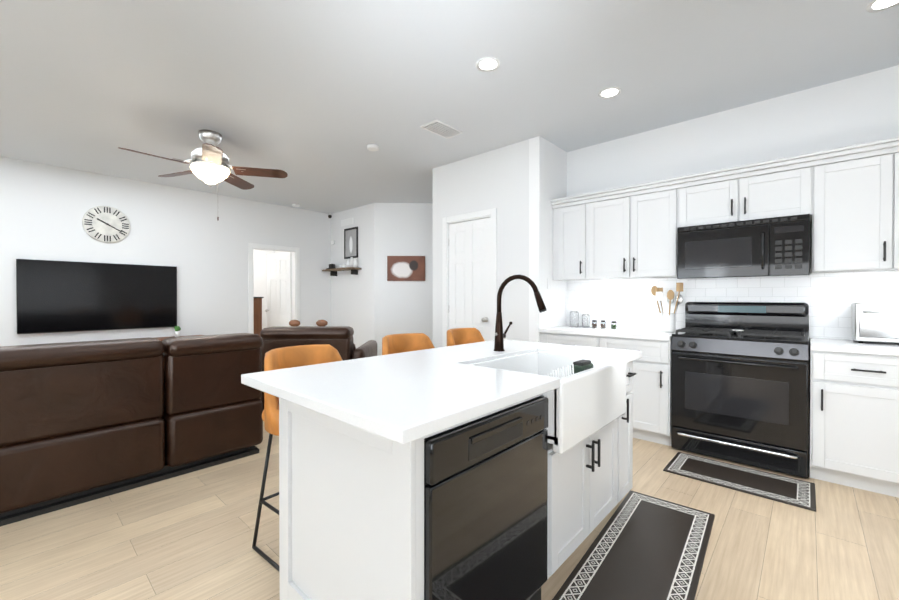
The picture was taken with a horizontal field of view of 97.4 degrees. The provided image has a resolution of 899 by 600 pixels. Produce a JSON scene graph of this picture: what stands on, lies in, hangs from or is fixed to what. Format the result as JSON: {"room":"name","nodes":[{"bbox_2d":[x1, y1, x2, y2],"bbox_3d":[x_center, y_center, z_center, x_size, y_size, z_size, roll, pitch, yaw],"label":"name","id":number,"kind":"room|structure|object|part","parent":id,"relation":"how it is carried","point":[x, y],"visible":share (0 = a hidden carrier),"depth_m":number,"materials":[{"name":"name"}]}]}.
{"room":"kitchen","nodes":[
{"label":"kitchen","id":0,"kind":"room"},
{"bbox_2d":[0,156,330,345],"bbox_3d":[-5.036,-0.232,4.877,0.120,2.870,7.920,0,1,42],"label":"wall","id":1,"kind":"structure","parent":0,"point":[44,208],"depth_m":5.76,"materials":[{"name":"white paint"}]},
{"bbox_2d":[16,259,176,333],"bbox_3d":[-4.577,-0.045,5.259,0.046,0.890,1.600,0,1,42],"label":"wall-mounted tv","id":2,"kind":"object","parent":1,"relation":"attached to","point":[60,296],"visible":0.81,"depth_m":5.14,"materials":[{"name":"black metal"}]},
{"bbox_2d":[82,206,130,242],"bbox_3d":[-4.567,-1.010,5.272,0.036,0.490,0.490,0,1,42],"label":"wall clock","id":3,"kind":"object","parent":1,"relation":"attached to","point":[107,224],"visible":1,"depth_m":5.26,"materials":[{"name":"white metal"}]},
{"bbox_2d":[248,243,299,333],"bbox_3d":[-3.109,0.113,6.993,0.136,2.150,0.900,0,1,42],"label":"door frame","id":4,"kind":"structure","parent":1,"relation":"attached to","point":[295,251],"depth_m":7.01,"materials":[{"name":"white paint"}]},
{"bbox_2d":[253,249,274,328],"bbox_3d":[-4.976,-0.257,8.636,0.120,2.870,2.270,0,1,42],"label":"wall","id":5,"kind":"structure","parent":0,"point":[260,272],"depth_m":9.20,"materials":[{"name":"white paint"}]},
{"bbox_2d":[265,253,291,326],"bbox_3d":[-3.258,0.148,7.481,0.714,2.050,0.225,0,1,42],"label":"bedroom door","id":6,"kind":"structure","parent":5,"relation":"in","point":[278,310],"depth_m":7.47,"materials":[{"name":"white paint"}]},
{"bbox_2d":[275,203,374,347],"bbox_3d":[-2.738,-0.255,8.220,3.995,2.870,0.120,0,1,42],"label":"wall","id":7,"kind":"structure","parent":0,"point":[352,301],"depth_m":7.18,"materials":[{"name":"white paint"}]},
{"bbox_2d":[322,267,360,275],"bbox_3d":[-2.009,-0.519,7.314,0.950,0.120,0.239,0,1,42],"label":"wall shelf","id":8,"kind":"object","parent":7,"relation":"attached to","point":[354,271],"visible":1,"depth_m":7.15,"materials":[{"name":"brown wood"}]},
{"bbox_2d":[326,257,356,268],"bbox_3d":[-2.003,-0.679,7.308,0.852,0.199,0.230,0,1,42],"label":"decor","id":9,"kind":"object","parent":8,"relation":"on","point":[351,263],"visible":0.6,"depth_m":7.20,"materials":[{"name":"white ceramic"}]},
{"bbox_2d":[341,218,352,226],"bbox_3d":[-1.915,-1.454,7.374,0.400,0.120,0.016,0,1,42],"label":"air vent","id":10,"kind":"object","parent":7,"relation":"in","point":[348,221],"visible":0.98,"depth_m":7.36,"materials":[{"name":"white plastic"}]},
{"bbox_2d":[344,227,357,258],"bbox_3d":[-1.817,-1.048,7.284,0.430,0.560,0.019,0,1,42],"label":"framed picture","id":11,"kind":"object","parent":7,"relation":"attached to","point":[350,242],"visible":0.96,"depth_m":7.27,"materials":[{"name":"black metal"}]},
{"bbox_2d":[374,203,432,355],"bbox_3d":[-0.451,-0.246,6.921,1.700,2.870,0.120,0,0,-2],"label":"wall","id":12,"kind":"structure","parent":0,"point":[402,229],"depth_m":6.85,"materials":[{"name":"white paint"}]},
{"bbox_2d":[387,256,424,280],"bbox_3d":[-0.748,-0.545,6.831,0.650,0.430,0.034,0,0,-2],"label":"picture","id":13,"kind":"object","parent":12,"relation":"attached to","point":[405,268],"visible":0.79,"depth_m":6.81},
{"bbox_2d":[433,167,438,347],"bbox_3d":[0.806,-0.240,6.066,0.120,2.870,2.910,0,1,42],"label":"wall","id":14,"kind":"structure","parent":0,"point":[436,257],"depth_m":4.99,"materials":[{"name":"white paint"}]},
{"bbox_2d":[0,421,898,599],"bbox_3d":[-1.349,1.264,3.178,12.840,0.100,10.340,0,1,42],"label":"floor","id":15,"kind":"structure","parent":0,"point":[188,536],"depth_m":1.99,"materials":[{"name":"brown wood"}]},
{"bbox_2d":[0,333,262,525],"bbox_3d":[-2.796,0.742,2.412,1.000,0.955,2.867,0,1,42],"label":"sofa","id":16,"kind":"object","parent":15,"relation":"on","point":[83,422],"visible":0.98,"depth_m":2.48,"materials":[{"name":"brown leather"}]},
{"bbox_2d":[155,335,201,340],"bbox_3d":[-4.313,0.870,5.255,0.415,0.660,1.900,0,1,42],"label":"media console","id":17,"kind":"object","parent":15,"relation":"on","point":[160,338],"depth_m":5.66,"materials":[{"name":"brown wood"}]},
{"bbox_2d":[174,326,180,336],"bbox_3d":[-3.922,0.453,5.696,0.093,0.164,0.083,0,1,42],"label":"potted plant","id":18,"kind":"object","parent":17,"relation":"on","point":[177,331],"visible":0.98,"depth_m":5.67,"materials":[{"name":"white ceramic"}]},
{"bbox_2d":[254,297,263,334],"bbox_3d":[-4.106,0.561,7.792,0.650,1.245,0.600,0,1,42],"label":"dresser","id":19,"kind":"object","parent":15,"relation":"on","point":[257,315],"visible":0.25,"depth_m":7.73,"materials":[{"name":"brown wood"}]},
{"bbox_2d":[252,344,342,570],"bbox_3d":[-0.676,0.734,1.984,0.450,0.975,0.463,0,0,39],"label":"bar stool","id":20,"kind":"object","parent":15,"relation":"on","point":[289,357],"visible":0.35,"depth_m":1.95,"materials":[{"name":"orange leather"}]},
{"bbox_2d":[289,320,327,325],"bbox_3d":[-1.836,0.726,5.319,0.500,0.946,0.446,0,0,-2],"label":"wood chair","id":21,"kind":"object","parent":15,"relation":"on","point":[318,322],"visible":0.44,"depth_m":5.10,"materials":[{"name":"brown wood"}]},
{"bbox_2d":[260,326,376,409],"bbox_3d":[-1.490,0.743,4.502,1.200,0.925,1.000,0,0,-2],"label":"recliner","id":22,"kind":"object","parent":15,"relation":"on","point":[339,339],"visible":0.31,"depth_m":4.03,"materials":[{"name":"brown leather"}]},
{"bbox_2d":[382,333,434,354],"bbox_3d":[-0.224,0.730,2.668,0.463,0.975,0.450,0,1,-44],"label":"bar stool","id":23,"kind":"object","parent":15,"relation":"on","point":[399,343],"visible":0.1,"depth_m":2.83,"materials":[{"name":"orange leather"}]},
{"bbox_2d":[279,354,641,599],"bbox_3d":[0.216,0.781,1.947,0.846,0.882,1.757,0,1,42],"label":"kitchen island","id":24,"kind":"object","parent":15,"relation":"on","point":[499,467],"depth_m":1.33,"materials":[{"name":"white wood"}]},
{"bbox_2d":[241,340,641,445],"bbox_3d":[0.138,0.338,1.966,1.003,0.073,1.850,0,1,42],"label":"island countertop","id":25,"kind":"structure","parent":24,"relation":"on","point":[395,398],"depth_m":1.43,"materials":[{"name":"white stone"}]},
{"bbox_2d":[489,274,546,349],"bbox_3d":[0.423,0.078,2.270,0.341,0.444,0.152,0,1,42],"label":"faucet","id":26,"kind":"object","parent":25,"relation":"on","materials":[{"name":"black metal"}]},
{"bbox_2d":[481,350,628,457],"bbox_3d":[0.492,0.461,2.010,0.545,0.290,0.754,0,1,42],"label":"sink","id":27,"kind":"object","parent":25,"relation":"in","point":[591,401],"depth_m":1.87,"materials":[{"name":"white ceramic"}]},
{"bbox_2d":[424,396,547,599],"bbox_3d":[0.145,0.803,1.339,0.089,0.837,0.657,0,1,42],"label":"dishwasher","id":28,"kind":"object","parent":24,"relation":"in","point":[486,476],"depth_m":1.27,"materials":[{"name":"black metal"}]},
{"bbox_2d":[447,328,484,345],"bbox_3d":[0.203,0.726,3.184,0.450,0.975,0.463,0,0,40],"label":"bar stool","id":29,"kind":"object","parent":15,"relation":"on","point":[457,336],"visible":0.08,"depth_m":3.35,"materials":[{"name":"orange leather"}]},
{"bbox_2d":[540,333,589,346],"bbox_3d":[1.367,0.767,4.005,0.681,0.882,0.619,0,1,42],"label":"base cabinet","id":30,"kind":"object","parent":15,"relation":"on","point":[554,338],"depth_m":3.82,"materials":[{"name":"white"}]},
{"bbox_2d":[590,337,671,445],"bbox_3d":[1.753,0.770,3.654,0.651,0.882,0.619,0,1,42],"label":"base cabinet","id":31,"kind":"object","parent":15,"relation":"on","point":[651,391],"depth_m":3.32,"materials":[{"name":"white wood"}]},
{"bbox_2d":[538,325,676,340],"bbox_3d":[1.549,0.309,3.826,1.188,0.038,0.634,0,1,42],"label":"countertop","id":32,"kind":"structure","parent":31,"relation":"on","point":[638,334],"depth_m":3.65,"materials":[{"name":"white stone"}]},
{"bbox_2d":[570,310,578,326],"bbox_3d":[1.332,0.199,4.223,0.088,0.172,0.088,0,0,30],"label":"jar","id":33,"kind":"object","parent":32,"relation":"on","point":[574,318],"depth_m":4.19,"materials":[{"name":"clear glass"}]},
{"bbox_2d":[582,314,589,326],"bbox_3d":[1.435,0.215,4.158,0.079,0.142,0.079,0,0,30],"label":"jar","id":34,"kind":"object","parent":32,"relation":"on","point":[585,317],"depth_m":4.13,"materials":[{"name":"clear glass"}]},
{"bbox_2d":[592,320,596,327],"bbox_3d":[1.477,0.246,4.024,0.049,0.082,0.049,0,0,30],"label":"jar","id":35,"kind":"object","parent":32,"relation":"on","point":[594,322],"depth_m":4.00,"materials":[{"name":"clear glass"}]},
{"bbox_2d":[600,320,605,328],"bbox_3d":[1.550,0.246,3.986,0.049,0.082,0.049,0,0,30],"label":"jar","id":36,"kind":"object","parent":32,"relation":"on","point":[602,324],"depth_m":3.97,"materials":[{"name":"clear glass"}]},
{"bbox_2d":[611,321,616,328],"bbox_3d":[1.638,0.249,3.933,0.055,0.077,0.055,0,0,30],"label":"jar","id":37,"kind":"object","parent":32,"relation":"on","point":[613,323],"depth_m":3.91,"materials":[{"name":"clear glass"}]},
{"bbox_2d":[651,283,682,331],"bbox_3d":[1.996,0.067,3.614,0.263,0.445,0.220,0,1,42],"label":"utensil crock","id":38,"kind":"object","parent":32,"relation":"on","point":[667,322],"visible":1,"depth_m":3.56,"materials":[{"name":"white ceramic"}]},
{"bbox_2d":[552,490,714,599],"bbox_3d":[0.847,1.218,1.781,0.450,0.009,1.520,0,0,39],"label":"area rug","id":39,"kind":"object","parent":15,"relation":"on","point":[644,547],"visible":1,"depth_m":1.88,"materials":[{"name":"black fabric"}]},
{"bbox_2d":[663,452,815,511],"bbox_3d":[1.963,1.212,2.706,0.800,0.009,0.450,0,1,42],"label":"area rug","id":40,"kind":"object","parent":15,"relation":"on","point":[787,490],"visible":0.98,"depth_m":2.66,"materials":[{"name":"black fabric"}]},
{"bbox_2d":[671,302,808,477],"bbox_3d":[2.285,0.617,3.128,0.827,1.195,0.658,0,1,42],"label":"range","id":41,"kind":"object","parent":15,"relation":"on","point":[739,382],"visible":1,"depth_m":2.94,"materials":[{"name":"black metal"}]},
{"bbox_2d":[810,353,898,497],"bbox_3d":[2.840,0.776,2.670,0.598,0.882,0.619,0,1,42],"label":"base cabinet","id":42,"kind":"object","parent":15,"relation":"on","point":[854,397],"depth_m":2.51,"materials":[{"name":"white wood"}]},
{"bbox_2d":[810,337,898,356],"bbox_3d":[3.289,0.319,2.249,1.827,0.038,0.634,0,1,42],"label":"countertop","id":43,"kind":"structure","parent":42,"relation":"on","point":[817,344],"depth_m":2.59,"materials":[{"name":"white stone"}]},
{"bbox_2d":[852,303,898,342],"bbox_3d":[3.052,0.158,2.643,0.490,0.275,0.311,0,1,42],"label":"toaster oven","id":44,"kind":"object","parent":43,"relation":"on","point":[875,322],"visible":1,"depth_m":2.65,"materials":[{"name":"silver metal"}]},
{"bbox_2d":[0,0,898,213],"bbox_3d":[-1.349,-1.706,3.158,12.840,0.100,10.340,0,1,42],"label":"ceiling","id":45,"kind":"structure","parent":0,"point":[313,99],"depth_m":2.91,"materials":[{"name":"white paint"}]},
{"bbox_2d":[118,129,287,220],"bbox_3d":[-2.416,-1.228,3.904,1.376,0.864,1.336,0,1,42],"label":"ceiling fan","id":46,"kind":"object","parent":45,"relation":"hanging from","point":[209,160],"visible":1,"depth_m":3.89,"materials":[{"name":"silver metal"}]},
{"bbox_3d":[-2.389,-1.240,3.949,0.344,0.158,0.344,0,1,42],"label":"lamp shade","id":47,"kind":"part","parent":46,"relation":"part of","materials":[{"name":"white glass"}]},
{"bbox_2d":[367,144,378,150],"bbox_3d":[-0.830,-1.646,4.281,0.130,0.034,0.130,0,1,42],"label":"smoke detector","id":48,"kind":"object","parent":45,"relation":"attached to","point":[372,147],"visible":1,"depth_m":4.25,"materials":[{"name":"white plastic"}]},
{"bbox_2d":[420,119,462,138],"bbox_3d":[-0.072,-1.651,3.837,0.220,0.018,0.380,0,1,42],"label":"ceiling vent","id":49,"kind":"object","parent":45,"relation":"in","point":[440,128],"visible":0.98,"depth_m":3.81,"materials":[{"name":"white plastic"}]},
{"bbox_2d":[476,57,499,71],"bbox_3d":[0.270,-1.650,2.771,0.170,0.006,0.170,0,1,42],"label":"recessed light","id":50,"kind":"object","parent":45,"relation":"in","point":[487,64],"visible":1,"depth_m":2.77,"materials":[{"name":"white plastic"}]},
{"bbox_2d":[598,87,620,98],"bbox_3d":[1.278,-1.653,3.153,0.170,0.006,0.170,0,1,42],"label":"recessed light","id":51,"kind":"object","parent":45,"relation":"in","point":[609,92],"visible":1,"depth_m":3.15,"materials":[{"name":"white plastic"}]},
{"bbox_2d":[866,0,898,12],"bbox_3d":[2.416,-1.646,2.175,0.170,0.006,0.170,0,1,42],"label":"recessed light","id":52,"kind":"object","parent":45,"relation":"in","point":[876,6],"visible":1,"depth_m":2.21,"materials":[{"name":"white plastic"}]},
{"bbox_2d":[439,139,528,346],"bbox_3d":[0.388,-0.230,4.563,1.280,2.870,0.120,0,1,42],"label":"wall","id":53,"kind":"structure","parent":0,"point":[498,178],"depth_m":4.29,"materials":[{"name":"white paint"}]},
{"bbox_2d":[442,208,496,346],"bbox_3d":[0.242,0.094,4.656,0.810,2.220,0.091,0,1,42],"label":"door frame","id":54,"kind":"structure","parent":53,"relation":"attached to","point":[487,213],"depth_m":4.68,"materials":[{"name":"white paint"}]},
{"bbox_2d":[449,217,490,340],"bbox_3d":[0.213,0.132,4.633,0.650,2.120,0.109,0,1,42],"label":"pantry door","id":55,"kind":"structure","parent":53,"relation":"in","point":[469,274],"depth_m":4.62,"materials":[{"name":"white paint"}]},
{"bbox_2d":[529,136,566,341],"bbox_3d":[1.071,-0.228,4.274,0.120,2.870,0.610,0,1,42],"label":"wall","id":56,"kind":"structure","parent":0,"point":[547,171],"depth_m":4.08,"materials":[{"name":"white paint"}]},
{"bbox_2d":[567,65,898,454],"bbox_3d":[2.765,-0.222,3.232,6.590,2.870,0.120,0,1,42],"label":"wall","id":57,"kind":"structure","parent":0,"point":[860,109],"depth_m":3.32,"materials":[{"name":"white paint"}]},
{"bbox_2d":[552,201,577,280],"bbox_3d":[1.372,-0.608,4.173,0.451,0.790,0.349,0,1,42],"label":"upper cabinet","id":58,"kind":"object","parent":57,"relation":"attached to","point":[565,214],"depth_m":4.10,"materials":[{"name":"white wood"}]},
{"bbox_2d":[578,181,689,280],"bbox_3d":[1.757,-0.605,3.824,0.878,0.790,0.349,0,1,42],"label":"upper cabinet","id":59,"kind":"object","parent":57,"relation":"attached to","point":[614,254],"depth_m":3.68,"materials":[{"name":"white wood"}]},
{"bbox_2d":[678,157,813,226],"bbox_3d":[2.398,-0.807,3.242,0.852,0.380,0.349,0,1,42],"label":"upper cabinet","id":60,"kind":"object","parent":57,"relation":"attached to","point":[770,191],"depth_m":3.07,"materials":[{"name":"white wood"}]},
{"bbox_2d":[677,214,809,279],"bbox_3d":[2.357,-0.395,3.201,0.829,0.434,0.444,0,1,42],"label":"microwave","id":61,"kind":"object","parent":60,"relation":"attached to","point":[776,247],"visible":1,"depth_m":3.03,"materials":[{"name":"black metal"}]},
{"bbox_2d":[810,145,898,276],"bbox_3d":[3.027,-0.598,2.673,0.845,0.790,0.349,0,1,42],"label":"upper cabinet","id":62,"kind":"object","parent":57,"relation":"attached to","point":[855,221],"depth_m":2.69,"materials":[{"name":"white wood"}]}
]}

